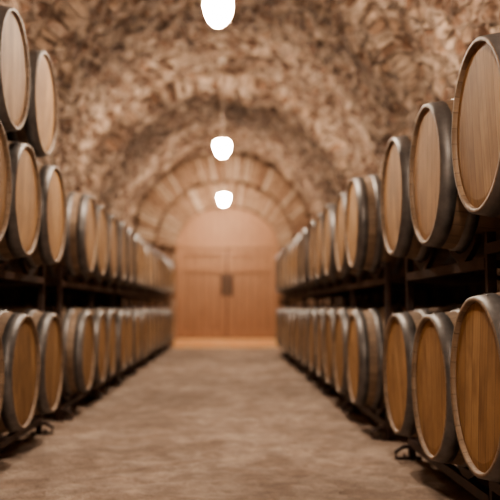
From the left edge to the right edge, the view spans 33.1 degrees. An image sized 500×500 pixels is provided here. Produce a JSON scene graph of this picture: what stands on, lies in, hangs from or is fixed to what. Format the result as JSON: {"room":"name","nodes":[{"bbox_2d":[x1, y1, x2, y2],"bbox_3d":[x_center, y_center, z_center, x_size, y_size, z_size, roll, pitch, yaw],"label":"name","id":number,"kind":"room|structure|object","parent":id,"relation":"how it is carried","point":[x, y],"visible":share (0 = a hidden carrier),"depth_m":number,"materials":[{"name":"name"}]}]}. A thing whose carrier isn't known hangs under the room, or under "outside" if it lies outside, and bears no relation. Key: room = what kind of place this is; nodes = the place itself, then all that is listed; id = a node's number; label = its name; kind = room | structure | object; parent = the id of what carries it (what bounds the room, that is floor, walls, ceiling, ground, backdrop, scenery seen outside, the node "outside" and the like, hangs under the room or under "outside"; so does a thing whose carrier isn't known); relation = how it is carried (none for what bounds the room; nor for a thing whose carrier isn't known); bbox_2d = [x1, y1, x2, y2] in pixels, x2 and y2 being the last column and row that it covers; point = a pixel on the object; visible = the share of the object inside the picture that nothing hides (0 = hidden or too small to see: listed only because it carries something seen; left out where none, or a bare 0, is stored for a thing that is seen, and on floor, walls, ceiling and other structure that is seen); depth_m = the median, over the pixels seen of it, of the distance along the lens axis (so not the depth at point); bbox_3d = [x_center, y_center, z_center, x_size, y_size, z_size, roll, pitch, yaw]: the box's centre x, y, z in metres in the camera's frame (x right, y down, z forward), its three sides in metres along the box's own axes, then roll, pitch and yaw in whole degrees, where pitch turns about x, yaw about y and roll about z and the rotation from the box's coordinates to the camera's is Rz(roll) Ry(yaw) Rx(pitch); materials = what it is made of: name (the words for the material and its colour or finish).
{"room":"wine cellar","nodes":[
{"label":"wine cellar","id":0,"kind":"room"},
{"bbox_2d":[0,286,125,306],"bbox_3d":[-2.296,0.169,7.095,0.052,2.300,23.300,0,-4,-2],"label":"wall","id":1,"kind":"structure","parent":0,"point":[8,297],"depth_m":9.80,"materials":[{"name":"stone"}]},
{"bbox_2d":[132,151,313,345],"bbox_3d":[-0.592,-0.094,18.922,4.310,4.455,0.400,0,-4,-2],"label":"wall","id":2,"kind":"structure","parent":0,"point":[169,252],"depth_m":18.79,"materials":[{"name":"stone"}]},
{"bbox_2d":[179,249,232,338],"bbox_3d":[-0.987,0.975,18.761,1.195,2.000,0.192,0,-4,-2],"label":"leaf","id":3,"kind":"object","parent":2,"relation":"attached to","point":[190,275],"depth_m":18.79,"materials":[{"name":"brown wood"}]},
{"bbox_2d":[136,154,309,245],"bbox_3d":[-0.590,-1.115,18.732,3.941,2.068,0.160,0,-4,-2],"label":"stone arch","id":4,"kind":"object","parent":2,"relation":"attached to","point":[153,191],"depth_m":18.70,"materials":[{"name":"stone"}]},
{"bbox_2d":[180,248,266,338],"bbox_3d":[-0.518,0.944,18.903,2.140,2.100,0.020,0,-4,-2],"label":"backing","id":5,"kind":"object","parent":2,"relation":"attached to","point":[180,248],"visible":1,"depth_m":18.90,"materials":[{"name":"brown wood"}]},
{"bbox_2d":[174,339,278,347],"bbox_3d":[-0.504,2.030,18.302,2.240,0.150,1.310,0,-4,-2],"label":"threshold","id":6,"kind":"object","parent":2,"relation":"attached to","point":[178,343],"depth_m":17.66,"materials":[{"name":"wood"}]},
{"bbox_2d":[180,211,273,242],"bbox_3d":[-0.517,-0.511,18.953,2.174,0.810,0.040,0,-4,-2],"label":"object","id":7,"kind":"structure","parent":2,"relation":"in","point":[219,226],"depth_m":18.93,"materials":[{"name":"brown wood"}]},
{"bbox_2d":[176,207,277,338],"bbox_3d":[-0.516,0.578,18.853,2.320,3.105,0.170,0,-4,-2],"label":"frame","id":8,"kind":"object","parent":2,"relation":"attached to","point":[179,245],"visible":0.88,"depth_m":18.82,"materials":[{"name":"brown wood"}]},
{"bbox_2d":[228,249,274,338],"bbox_3d":[0.028,0.980,18.838,1.052,2.000,0.095,0,-4,-2],"label":"leaf","id":9,"kind":"object","parent":2,"relation":"attached to","point":[263,312],"visible":1,"depth_m":18.83,"materials":[{"name":"brown wood"}]},
{"bbox_2d":[0,346,488,499],"bbox_3d":[-0.275,1.337,7.220,4.150,0.037,23.600,0,-4,-2],"label":"floor","id":10,"kind":"structure","parent":0,"point":[190,423],"depth_m":5.09,"materials":[{"name":"stone"}]},
{"bbox_2d":[0,257,53,449],"bbox_3d":[-1.650,0.596,4.858,0.769,1.139,1.492,0,-4,-2],"label":"rack","id":11,"kind":"object","parent":10,"relation":"on","point":[5,276],"visible":0.66,"depth_m":5.27,"materials":[{"name":"paint"}]},
{"bbox_2d":[0,310,39,433],"bbox_3d":[-1.668,0.646,4.492,0.950,0.718,0.708,0,-4,-1],"label":"wine barrel","id":12,"kind":"object","parent":11,"relation":"on","point":[18,331],"visible":0.98,"depth_m":4.41,"materials":[{"name":"brown wood"}]},
{"bbox_2d":[0,140,40,260],"bbox_3d":[-1.675,-0.278,4.556,0.950,0.720,0.708,0,-4,-2],"label":"wine barrel","id":13,"kind":"object","parent":11,"relation":"on","point":[20,239],"visible":0.86,"depth_m":4.49,"materials":[{"name":"brown wood"}]},
{"bbox_2d":[5,49,57,157],"bbox_3d":[-1.674,-0.867,4.958,0.950,0.713,0.708,0,-4,-1],"label":"wine barrel","id":14,"kind":"object","parent":13,"relation":"on","point":[39,129],"visible":0.57,"depth_m":4.86,"materials":[{"name":"brown wood"}]},
{"bbox_2d":[0,306,63,415],"bbox_3d":[-1.688,0.695,5.212,0.950,0.719,0.708,0,-4,-2],"label":"wine barrel","id":15,"kind":"object","parent":11,"relation":"on","point":[48,325],"visible":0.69,"depth_m":5.15,"materials":[{"name":"brown wood"}]},
{"bbox_2d":[3,163,66,269],"bbox_3d":[-1.687,-0.229,5.276,0.950,0.724,0.711,0,-4,-2],"label":"wine barrel","id":16,"kind":"object","parent":11,"relation":"on","point":[49,249],"visible":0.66,"depth_m":5.17,"materials":[{"name":"brown wood"}]},
{"bbox_2d":[0,267,100,421],"bbox_3d":[-1.705,0.736,6.882,0.769,1.139,1.451,0,-4,-2],"label":"rack","id":17,"kind":"object","parent":10,"relation":"on","point":[68,400],"visible":0.56,"depth_m":6.33,"materials":[{"name":"paint"}]},
{"bbox_2d":[4,304,94,394],"bbox_3d":[-1.727,0.785,6.537,0.950,0.738,0.724,0,-3,-2],"label":"wine barrel","id":18,"kind":"object","parent":17,"relation":"on","point":[78,328],"visible":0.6,"depth_m":6.35,"materials":[{"name":"brown wood"}]},
{"bbox_2d":[3,191,96,277],"bbox_3d":[-1.721,-0.133,6.600,0.950,0.714,0.708,0,-4,-2],"label":"wine barrel","id":19,"kind":"object","parent":17,"relation":"on","point":[80,248],"visible":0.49,"depth_m":6.39,"materials":[{"name":"brown wood"}]},
{"bbox_2d":[44,306,107,383],"bbox_3d":[-1.744,0.841,7.256,0.950,0.709,0.708,0,-4,-2],"label":"wine barrel","id":20,"kind":"object","parent":17,"relation":"on","point":[99,318],"visible":0.25,"depth_m":7.20,"materials":[{"name":"brown wood"}]},
{"bbox_2d":[45,204,108,280],"bbox_3d":[-1.754,-0.088,7.320,0.950,0.721,0.707,0,-4,-1],"label":"wine barrel","id":21,"kind":"object","parent":17,"relation":"on","point":[100,266],"visible":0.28,"depth_m":7.26,"materials":[{"name":"brown wood"}]},
{"bbox_2d":[21,277,120,399],"bbox_3d":[-1.745,0.836,8.322,0.769,1.139,1.451,0,-4,-2],"label":"rack","id":22,"kind":"object","parent":10,"relation":"on","point":[50,289],"visible":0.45,"depth_m":7.65,"materials":[{"name":"metal"}]},
{"bbox_2d":[45,214,117,282],"bbox_3d":[-1.773,-0.037,8.040,0.950,0.720,0.708,0,-4,-2],"label":"wine barrel","id":23,"kind":"object","parent":22,"relation":"on","point":[112,263],"visible":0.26,"depth_m":7.97,"materials":[{"name":"brown wood"}]},
{"bbox_2d":[62,305,116,377],"bbox_3d":[-1.775,0.885,7.976,0.950,0.721,0.708,0,-4,-2],"label":"wine barrel","id":24,"kind":"object","parent":22,"relation":"on","point":[110,316],"visible":0.2,"depth_m":7.96,"materials":[{"name":"brown wood"}]},
{"bbox_2d":[81,222,126,284],"bbox_3d":[-1.787,0.012,8.760,0.950,0.727,0.714,0,-4,-2],"label":"wine barrel","id":25,"kind":"object","parent":22,"relation":"on","point":[122,233],"visible":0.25,"depth_m":8.67,"materials":[{"name":"brown wood"}]},
{"bbox_2d":[86,307,127,371],"bbox_3d":[-1.776,0.941,8.697,0.950,0.708,0.708,0,-4,-1],"label":"wine barrel","id":26,"kind":"object","parent":22,"relation":"on","point":[121,317],"visible":0.23,"depth_m":8.63,"materials":[{"name":"brown wood"}]},
{"bbox_2d":[54,282,135,385],"bbox_3d":[-1.784,0.935,9.762,0.769,1.139,1.451,0,-4,-2],"label":"rack","id":27,"kind":"object","parent":10,"relation":"on","point":[113,285],"visible":0.3,"depth_m":9.09,"materials":[{"name":"metal"}]},
{"bbox_2d":[86,306,133,365],"bbox_3d":[-1.813,0.984,9.416,0.950,0.721,0.708,0,-4,-2],"label":"wine barrel","id":28,"kind":"object","parent":27,"relation":"on","point":[128,313],"visible":0.13,"depth_m":9.43,"materials":[{"name":"brown wood"}]},
{"bbox_2d":[93,228,133,286],"bbox_3d":[-1.812,0.062,9.480,0.950,0.720,0.707,0,-4,-2],"label":"wine barrel","id":29,"kind":"object","parent":27,"relation":"on","point":[130,238],"visible":0.2,"depth_m":9.40,"materials":[{"name":"brown wood"}]},
{"bbox_2d":[97,306,140,362],"bbox_3d":[-1.823,1.034,10.137,0.950,0.721,0.707,0,-4,-1],"label":"wine barrel","id":30,"kind":"object","parent":27,"relation":"on","point":[136,315],"visible":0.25,"depth_m":10.09,"materials":[{"name":"brown wood"}]},
{"bbox_2d":[105,234,141,287],"bbox_3d":[-1.821,0.111,10.200,0.950,0.727,0.714,0,-3,-1],"label":"wine barrel","id":31,"kind":"object","parent":27,"relation":"on","point":[137,240],"visible":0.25,"depth_m":10.14,"materials":[{"name":"brown wood"}]},
{"bbox_2d":[77,286,146,374],"bbox_3d":[-1.824,1.034,11.202,0.769,1.139,1.451,0,-4,-2],"label":"rack","id":32,"kind":"object","parent":10,"relation":"on","point":[129,289],"visible":0.33,"depth_m":10.53,"materials":[{"name":"paint"}]},
{"bbox_2d":[114,239,145,289],"bbox_3d":[-1.855,0.163,10.920,0.950,0.718,0.708,0,-4,-1],"label":"wine barrel","id":33,"kind":"object","parent":32,"relation":"on","point":[143,274],"visible":0.2,"depth_m":11.00,"materials":[{"name":"brown wood"}]},
{"bbox_2d":[117,307,146,358],"bbox_3d":[-1.837,1.090,10.857,0.950,0.708,0.708,0,-4,-1],"label":"wine barrel","id":34,"kind":"object","parent":32,"relation":"on","point":[143,317],"visible":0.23,"depth_m":10.85,"materials":[{"name":"brown wood"}]},
{"bbox_2d":[124,307,150,355],"bbox_3d":[-1.866,1.138,11.576,0.950,0.711,0.708,0,-4,-2],"label":"wine barrel","id":35,"kind":"object","parent":32,"relation":"on","point":[148,316],"visible":0.18,"depth_m":11.63,"materials":[{"name":"brown wood"}]},
{"bbox_2d":[126,243,150,290],"bbox_3d":[-1.872,0.216,11.640,0.950,0.711,0.708,0,-4,-2],"label":"wine barrel","id":36,"kind":"object","parent":32,"relation":"on","point":[148,250],"visible":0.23,"depth_m":11.59,"materials":[{"name":"brown wood"}]},
{"bbox_2d":[95,289,154,366],"bbox_3d":[-1.863,1.134,12.642,0.769,1.139,1.451,0,-4,-2],"label":"rack","id":37,"kind":"object","parent":10,"relation":"on","point":[141,291],"visible":0.36,"depth_m":11.97,"materials":[{"name":"paint"}]},
{"bbox_2d":[130,307,154,352],"bbox_3d":[-1.894,1.189,12.296,0.950,0.709,0.708,0,-4,-2],"label":"wine barrel","id":38,"kind":"object","parent":37,"relation":"on","point":[151,311],"visible":0.18,"depth_m":12.35,"materials":[{"name":"brown wood"}]},
{"bbox_2d":[133,247,154,291],"bbox_3d":[-1.894,0.266,12.360,0.950,0.710,0.707,0,-4,-2],"label":"wine barrel","id":39,"kind":"object","parent":37,"relation":"on","point":[152,282],"visible":0.14,"depth_m":12.33,"materials":[{"name":"brown wood"}]},
{"bbox_2d":[131,307,158,349],"bbox_3d":[-1.913,1.236,13.016,0.950,0.715,0.708,0,-4,-1],"label":"wine barrel","id":40,"kind":"object","parent":37,"relation":"on","point":[156,315],"visible":0.21,"depth_m":13.04,"materials":[{"name":"brown wood"}]},
{"bbox_2d":[135,250,159,292],"bbox_3d":[-1.905,0.310,13.081,0.950,0.721,0.708,0,-4,-2],"label":"wine barrel","id":41,"kind":"object","parent":37,"relation":"on","point":[157,259],"visible":0.2,"depth_m":13.02,"materials":[{"name":"brown wood"}]},
{"bbox_2d":[110,291,161,359],"bbox_3d":[-1.903,1.233,14.082,0.769,1.139,1.451,0,-4,-2],"label":"rack","id":42,"kind":"object","parent":10,"relation":"on","point":[150,292],"visible":0.38,"depth_m":13.40,"materials":[{"name":"metal"}]},
{"bbox_2d":[136,306,165,345],"bbox_3d":[-1.948,1.333,14.457,0.950,0.720,0.708,0,-4,-2],"label":"wine barrel","id":43,"kind":"object","parent":42,"relation":"on","point":[163,311],"visible":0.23,"depth_m":14.44,"materials":[{"name":"brown wood"}]},
{"bbox_2d":[142,307,162,347],"bbox_3d":[-1.929,1.286,13.736,0.950,0.714,0.708,0,-4,-2],"label":"wine barrel","id":44,"kind":"object","parent":42,"relation":"on","point":[159,311],"visible":0.16,"depth_m":13.77,"materials":[{"name":"brown wood"}]},
{"bbox_2d":[144,253,162,292],"bbox_3d":[-1.933,0.363,13.800,0.950,0.715,0.708,0,-4,-1],"label":"wine barrel","id":45,"kind":"object","parent":42,"relation":"on","point":[160,255],"visible":0.15,"depth_m":13.81,"materials":[{"name":"brown wood"}]},
{"bbox_2d":[144,256,165,293],"bbox_3d":[-1.943,0.412,14.520,0.950,0.716,0.708,0,-4,-1],"label":"wine barrel","id":46,"kind":"object","parent":42,"relation":"on","point":[163,257],"visible":0.17,"depth_m":14.51,"materials":[{"name":"brown wood"}]},
{"bbox_2d":[121,293,167,354],"bbox_3d":[-1.942,1.333,15.522,0.769,1.139,1.451,0,-4,-2],"label":"rack","id":47,"kind":"object","parent":10,"relation":"on","point":[158,294],"visible":0.28,"depth_m":14.84,"materials":[{"name":"metal"}]},
{"bbox_2d":[145,307,167,343],"bbox_3d":[-1.969,1.389,15.176,0.950,0.708,0.708,0,-4,-2],"label":"wine barrel","id":48,"kind":"object","parent":47,"relation":"on","point":[166,311],"visible":0.16,"depth_m":15.15,"materials":[{"name":"brown wood"}]},
{"bbox_2d":[153,259,168,294],"bbox_3d":[-1.970,0.459,15.240,0.950,0.734,0.721,0,-3,-2],"label":"wine barrel","id":49,"kind":"object","parent":47,"relation":"on","point":[167,266],"visible":0.16,"depth_m":15.30,"materials":[{"name":"brown wood"}]},
{"bbox_2d":[151,307,171,342],"bbox_3d":[-1.975,1.431,15.897,0.950,0.721,0.707,0,-4,-2],"label":"wine barrel","id":50,"kind":"object","parent":47,"relation":"on","point":[169,311],"visible":0.17,"depth_m":15.84,"materials":[{"name":"brown wood"}]},
{"bbox_2d":[152,261,171,295],"bbox_3d":[-1.985,0.509,15.960,0.950,0.724,0.711,0,-4,-2],"label":"wine barrel","id":51,"kind":"object","parent":47,"relation":"on","point":[169,262],"visible":0.14,"depth_m":15.89,"materials":[{"name":"brown wood"}]},
{"bbox_2d":[130,294,170,350],"bbox_3d":[-1.973,1.409,16.623,0.769,1.139,0.770,0,-4,-2],"label":"rack","id":52,"kind":"object","parent":10,"relation":"on","point":[164,295],"visible":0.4,"depth_m":16.29,"materials":[{"name":"metal"}]},
{"bbox_2d":[152,307,173,340],"bbox_3d":[-2.006,1.484,16.617,0.950,0.716,0.708,0,-4,-2],"label":"wine barrel","id":53,"kind":"object","parent":52,"relation":"on","point":[152,307],"visible":0.11,"depth_m":16.80,"materials":[{"name":"brown wood"}]},
{"bbox_2d":[153,263,173,295],"bbox_3d":[-2.005,0.559,16.680,0.950,0.721,0.708,0,-4,-1],"label":"wine barrel","id":54,"kind":"object","parent":52,"relation":"on","point":[172,265],"visible":0.19,"depth_m":16.73,"materials":[{"name":"brown wood"}]},
{"bbox_2d":[280,293,325,357],"bbox_3d":[0.903,1.254,14.302,0.769,1.129,0.770,0,-4,-2],"label":"rack","id":55,"kind":"object","parent":10,"relation":"on","point":[286,294],"visible":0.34,"depth_m":13.96,"materials":[{"name":"metal"}]},
{"bbox_2d":[275,256,291,293],"bbox_3d":[0.921,0.409,14.361,0.950,0.720,0.708,0,-4,-1],"label":"wine barrel","id":56,"kind":"object","parent":55,"relation":"on","point":[277,257],"visible":0.19,"depth_m":14.23,"materials":[{"name":"brown wood"}]},
{"bbox_2d":[276,307,293,345],"bbox_3d":[0.926,1.316,14.298,0.950,0.730,0.717,0,-5,-1],"label":"wine barrel","id":57,"kind":"object","parent":55,"relation":"on","point":[277,311],"visible":0.16,"depth_m":14.22,"materials":[{"name":"brown wood"}]},
{"bbox_2d":[282,290,337,363],"bbox_3d":[0.933,1.177,13.201,0.769,1.129,1.451,0,-4,-2],"label":"rack","id":58,"kind":"object","parent":10,"relation":"on","point":[290,296],"visible":0.29,"depth_m":12.52,"materials":[{"name":"metal"}]},
{"bbox_2d":[279,254,300,293],"bbox_3d":[0.961,0.361,13.641,0.950,0.717,0.707,0,-4,-2],"label":"wine barrel","id":59,"kind":"object","parent":58,"relation":"on","point":[280,289],"visible":0.09,"depth_m":13.69,"materials":[{"name":"brown wood"}]},
{"bbox_2d":[281,250,299,292],"bbox_3d":[0.964,0.311,12.921,0.950,0.718,0.708,0,-4,-2],"label":"wine barrel","id":60,"kind":"object","parent":58,"relation":"on","point":[283,251],"visible":0.14,"depth_m":12.83,"materials":[{"name":"brown wood"}]},
{"bbox_2d":[278,306,309,347],"bbox_3d":[0.948,1.268,13.578,0.950,0.718,0.708,0,-4,-2],"label":"wine barrel","id":61,"kind":"object","parent":58,"relation":"on","point":[281,310],"visible":0.11,"depth_m":13.52,"materials":[{"name":"brown wood"}]},
{"bbox_2d":[282,306,313,349],"bbox_3d":[0.981,1.217,12.858,0.950,0.720,0.708,0,-4,-1],"label":"wine barrel","id":62,"kind":"object","parent":58,"relation":"on","point":[312,306],"visible":0.15,"depth_m":12.97,"materials":[{"name":"brown wood"}]},
{"bbox_2d":[289,288,350,371],"bbox_3d":[0.973,1.078,11.761,0.769,1.129,1.451,0,-4,-2],"label":"rack","id":63,"kind":"object","parent":10,"relation":"on","point":[302,291],"visible":0.35,"depth_m":11.08,"materials":[{"name":"paint"}]},
{"bbox_2d":[284,307,307,352],"bbox_3d":[0.980,1.173,12.137,0.950,0.709,0.708,0,-4,-2],"label":"wine barrel","id":64,"kind":"object","parent":63,"relation":"on","point":[286,313],"visible":0.16,"depth_m":12.05,"materials":[{"name":"brown wood"}]},
{"bbox_2d":[284,247,310,291],"bbox_3d":[0.993,0.266,12.200,0.950,0.708,0.708,0,-4,-2],"label":"wine barrel","id":65,"kind":"object","parent":63,"relation":"on","point":[286,248],"visible":0.14,"depth_m":12.21,"materials":[{"name":"brown wood"}]},
{"bbox_2d":[287,243,310,290],"bbox_3d":[1.008,0.211,11.481,0.950,0.719,0.708,0,-4,-2],"label":"wine barrel","id":66,"kind":"object","parent":63,"relation":"on","point":[289,274],"visible":0.19,"depth_m":11.55,"materials":[{"name":"brown wood"}]},
{"bbox_2d":[288,306,325,355],"bbox_3d":[1.011,1.118,11.418,0.950,0.729,0.716,0,-3,-1],"label":"wine barrel","id":67,"kind":"object","parent":63,"relation":"on","point":[290,317],"visible":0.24,"depth_m":11.39,"materials":[{"name":"brown wood"}]},
{"bbox_2d":[297,285,370,380],"bbox_3d":[1.012,0.979,10.321,0.769,1.129,1.451,0,-4,-2],"label":"rack","id":68,"kind":"object","parent":10,"relation":"on","point":[314,288],"visible":0.34,"depth_m":9.64,"materials":[{"name":"paint"}]},
{"bbox_2d":[292,307,318,358],"bbox_3d":[1.034,1.071,10.698,0.950,0.715,0.708,0,-4,-1],"label":"wine barrel","id":69,"kind":"object","parent":68,"relation":"on","point":[294,322],"visible":0.16,"depth_m":10.77,"materials":[{"name":"brown wood"}]},
{"bbox_2d":[291,239,321,289],"bbox_3d":[1.028,0.164,10.760,0.950,0.714,0.708,0,-4,-2],"label":"wine barrel","id":70,"kind":"object","parent":68,"relation":"on","point":[293,253],"visible":0.2,"depth_m":10.72,"materials":[{"name":"brown wood"}]},
{"bbox_2d":[296,234,324,288],"bbox_3d":[1.042,0.110,10.040,0.950,0.721,0.708,0,-4,-1],"label":"wine barrel","id":71,"kind":"object","parent":68,"relation":"on","point":[298,240],"visible":0.18,"depth_m":9.96,"materials":[{"name":"brown wood"}]},
{"bbox_2d":[296,306,337,362],"bbox_3d":[1.047,1.024,9.978,0.950,0.709,0.708,0,-4,-1],"label":"wine barrel","id":72,"kind":"object","parent":68,"relation":"on","point":[300,312],"visible":0.16,"depth_m":9.94,"materials":[{"name":"brown wood"}]},
{"bbox_2d":[307,281,395,393],"bbox_3d":[1.052,0.879,8.881,0.769,1.129,1.451,0,-4,-2],"label":"rack","id":73,"kind":"object","parent":10,"relation":"on","point":[329,284],"visible":0.32,"depth_m":8.21,"materials":[{"name":"metal"}]},
{"bbox_2d":[301,227,333,286],"bbox_3d":[1.060,0.066,9.320,0.950,0.710,0.707,0,-4,-1],"label":"wine barrel","id":74,"kind":"object","parent":73,"relation":"on","point":[305,276],"visible":0.19,"depth_m":9.20,"materials":[{"name":"brown wood"}]},
{"bbox_2d":[302,305,348,366],"bbox_3d":[1.068,0.968,9.258,0.950,0.721,0.708,0,-4,-1],"label":"wine barrel","id":75,"kind":"object","parent":73,"relation":"on","point":[305,317],"visible":0.15,"depth_m":9.20,"materials":[{"name":"brown wood"}]},
{"bbox_2d":[308,221,344,285],"bbox_3d":[1.100,0.013,8.601,0.950,0.718,0.708,0,-4,-2],"label":"wine barrel","id":76,"kind":"object","parent":73,"relation":"on","point":[312,274],"visible":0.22,"depth_m":8.59,"materials":[{"name":"brown wood"}]},
{"bbox_2d":[308,305,358,371],"bbox_3d":[1.091,0.919,8.538,0.950,0.721,0.708,0,-4,-2],"label":"wine barrel","id":77,"kind":"object","parent":73,"relation":"on","point":[313,314],"visible":0.22,"depth_m":8.48,"materials":[{"name":"brown wood"}]},
{"bbox_2d":[322,274,431,412],"bbox_3d":[1.091,0.780,7.441,0.769,1.129,1.451,0,-4,-2],"label":"rack","id":78,"kind":"object","parent":10,"relation":"on","point":[351,278],"visible":0.31,"depth_m":6.76,"materials":[{"name":"paint"}]},
{"bbox_2d":[314,213,357,283],"bbox_3d":[1.107,-0.039,7.881,0.950,0.721,0.707,0,-4,-2],"label":"wine barrel","id":79,"kind":"object","parent":78,"relation":"on","point":[318,254],"visible":0.16,"depth_m":7.82,"materials":[{"name":"brown wood"}]},
{"bbox_2d":[316,305,372,377],"bbox_3d":[1.112,0.870,7.818,0.950,0.719,0.708,0,-4,-1],"label":"wine barrel","id":80,"kind":"object","parent":78,"relation":"on","point":[321,314],"visible":0.2,"depth_m":7.77,"materials":[{"name":"brown wood"}]},
{"bbox_2d":[322,203,373,280],"bbox_3d":[1.122,-0.087,7.160,0.950,0.718,0.708,0,-4,-1],"label":"wine barrel","id":81,"kind":"object","parent":78,"relation":"on","point":[328,245],"visible":0.19,"depth_m":7.03,"materials":[{"name":"brown wood"}]},
{"bbox_2d":[323,305,382,385],"bbox_3d":[1.127,0.823,7.098,0.950,0.713,0.708,0,-4,-2],"label":"wine barrel","id":82,"kind":"object","parent":78,"relation":"on","point":[329,319],"visible":0.22,"depth_m":7.07,"materials":[{"name":"brown wood"}]},
{"bbox_2d":[342,261,484,440],"bbox_3d":[1.131,0.680,6.001,0.769,1.129,1.451,0,-4,-2],"label":"rack","id":83,"kind":"object","parent":10,"relation":"on","point":[376,414],"visible":0.44,"depth_m":5.33,"materials":[{"name":"paint"}]},
{"bbox_2d":[333,304,402,394],"bbox_3d":[1.140,0.769,6.378,0.950,0.721,0.708,0,-4,-2],"label":"wine barrel","id":84,"kind":"object","parent":83,"relation":"on","point":[342,317],"visible":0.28,"depth_m":6.31,"materials":[{"name":"brown wood"}]},
{"bbox_2d":[334,192,405,278],"bbox_3d":[1.157,-0.135,6.441,0.950,0.714,0.708,0,-4,-1],"label":"wine barrel","id":85,"kind":"object","parent":83,"relation":"on","point":[342,264],"visible":0.16,"depth_m":6.38,"materials":[{"name":"brown wood"}]},
{"bbox_2d":[346,304,441,407],"bbox_3d":[1.162,0.724,5.657,0.950,0.713,0.708,0,-4,-1],"label":"wine barrel","id":86,"kind":"object","parent":83,"relation":"on","point":[365,329],"visible":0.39,"depth_m":5.43,"materials":[{"name":"brown wood"}]},
{"bbox_2d":[345,174,449,274],"bbox_3d":[1.161,-0.187,5.720,0.950,0.719,0.708,0,-4,-1],"label":"wine barrel","id":87,"kind":"object","parent":83,"relation":"on","point":[365,246],"visible":0.31,"depth_m":5.49,"materials":[{"name":"brown wood"}]},
{"bbox_2d":[394,232,499,499],"bbox_3d":[1.187,0.539,3.949,0.769,1.129,1.492,0,-4,-2],"label":"rack","id":88,"kind":"object","parent":10,"relation":"on","point":[463,476],"visible":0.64,"depth_m":3.66,"materials":[{"name":"paint"}]},
{"bbox_2d":[383,305,461,437],"bbox_3d":[1.210,0.633,4.305,0.950,0.708,0.708,0,-4,-2],"label":"wine barrel","id":89,"kind":"object","parent":88,"relation":"on","point":[401,328],"visible":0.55,"depth_m":4.22,"materials":[{"name":"brown wood"}]},
{"bbox_2d":[411,308,466,466],"bbox_3d":[1.228,0.577,3.586,0.950,0.743,0.730,0,-6,-2],"label":"wine barrel","id":90,"kind":"object","parent":88,"relation":"on","point":[430,370],"visible":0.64,"depth_m":3.50,"materials":[{"name":"brown wood"}]},
{"bbox_2d":[381,135,499,263],"bbox_3d":[1.204,-0.281,4.368,0.950,0.721,0.708,0,-4,-1],"label":"wine barrel","id":91,"kind":"object","parent":88,"relation":"on","point":[400,239],"visible":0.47,"depth_m":4.24,"materials":[{"name":"brown wood"}]},
{"bbox_2d":[409,99,499,255],"bbox_3d":[1.226,-0.331,3.648,0.950,0.721,0.708,0,-4,-1],"label":"wine barrel","id":92,"kind":"object","parent":88,"relation":"on","point":[440,219],"visible":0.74,"depth_m":3.48,"materials":[{"name":"brown wood"}]},
{"bbox_2d":[486,240,499,495],"bbox_3d":[1.227,0.410,2.491,0.769,1.184,1.451,0,-4,-2],"label":"rack","id":93,"kind":"object","parent":10,"relation":"on","point":[493,247],"visible":0.8,"depth_m":3.14,"materials":[{"name":"metal"}]},
{"bbox_2d":[450,292,499,482],"bbox_3d":[1.235,0.457,2.870,0.950,0.721,0.708,0,-4,-2],"label":"wine barrel","id":94,"kind":"object","parent":93,"relation":"on","point":[475,346],"visible":1,"depth_m":2.85,"materials":[{"name":"brown wood"}]},
{"bbox_2d":[451,32,499,217],"bbox_3d":[1.255,-0.435,2.932,0.950,0.720,0.707,0,-4,-2],"label":"wine barrel","id":95,"kind":"object","parent":93,"relation":"on","point":[475,130],"visible":1,"depth_m":2.91,"materials":[{"name":"brown wood"}]},
{"bbox_3d":[-1.610,0.496,3.398,0.769,1.139,1.451,0,-4,-2],"label":"rack","id":96,"kind":"object","parent":10,"relation":"on","visible":0},
{"bbox_2d":[0,336,4,415],"bbox_3d":[-1.662,0.597,3.772,0.950,0.717,0.708,0,-4,-1],"label":"wine barrel","id":97,"kind":"object","parent":96,"relation":"on","point":[2,374],"visible":1,"depth_m":4.06,"materials":[{"name":"brown wood"}]},
{"bbox_2d":[0,121,11,241],"bbox_3d":[-1.644,-0.328,3.836,0.950,0.721,0.708,0,-4,-1],"label":"wine barrel","id":98,"kind":"object","parent":96,"relation":"on","point":[5,163],"visible":1,"depth_m":4.06,"materials":[{"name":"brown wood"}]},
{"bbox_2d":[0,5,29,132],"bbox_3d":[-1.658,-0.921,4.239,0.950,0.736,0.722,0,-3,-2],"label":"wine barrel","id":99,"kind":"object","parent":98,"relation":"on","point":[14,56],"visible":0.99,"depth_m":4.25,"materials":[{"name":"brown wood"}]},
{"bbox_2d":[0,0,499,233],"bbox_3d":[-0.271,-2.031,7.303,4.234,2.119,23.306,0,-4,-2],"label":"vault","id":100,"kind":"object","parent":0,"point":[318,91],"visible":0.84,"depth_m":10.73,"materials":[{"name":"stone"}]},
{"bbox_2d":[203,0,232,28],"bbox_3d":[-0.237,-2.365,6.274,0.216,1.447,0.216,-2,-5,31],"label":"pendant lamp","id":101,"kind":"object","parent":100,"relation":"hanging from","point":[217,12],"visible":1,"depth_m":6.17,"materials":[{"name":"white glass"}]},
{"bbox_2d":[214,56,229,157],"bbox_3d":[-0.385,-1.993,11.659,0.216,1.447,0.216,-2,-5,31],"label":"pendant lamp","id":102,"kind":"object","parent":100,"relation":"hanging from","point":[221,146],"visible":0.98,"depth_m":11.57,"materials":[{"name":"white glass"}]},
{"bbox_2d":[218,136,228,205],"bbox_3d":[-0.535,-1.614,17.144,0.216,1.447,0.216,-2,-5,31],"label":"pendant lamp","id":103,"kind":"object","parent":100,"relation":"hanging from","point":[223,198],"visible":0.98,"depth_m":17.04,"materials":[{"name":"white glass"}]},
{"bbox_2d":[318,268,499,306],"bbox_3d":[1.750,0.177,7.205,0.051,2.300,23.300,0,-4,-2],"label":"wall","id":104,"kind":"structure","parent":0,"point":[455,296],"depth_m":7.84,"materials":[{"name":"stone"}]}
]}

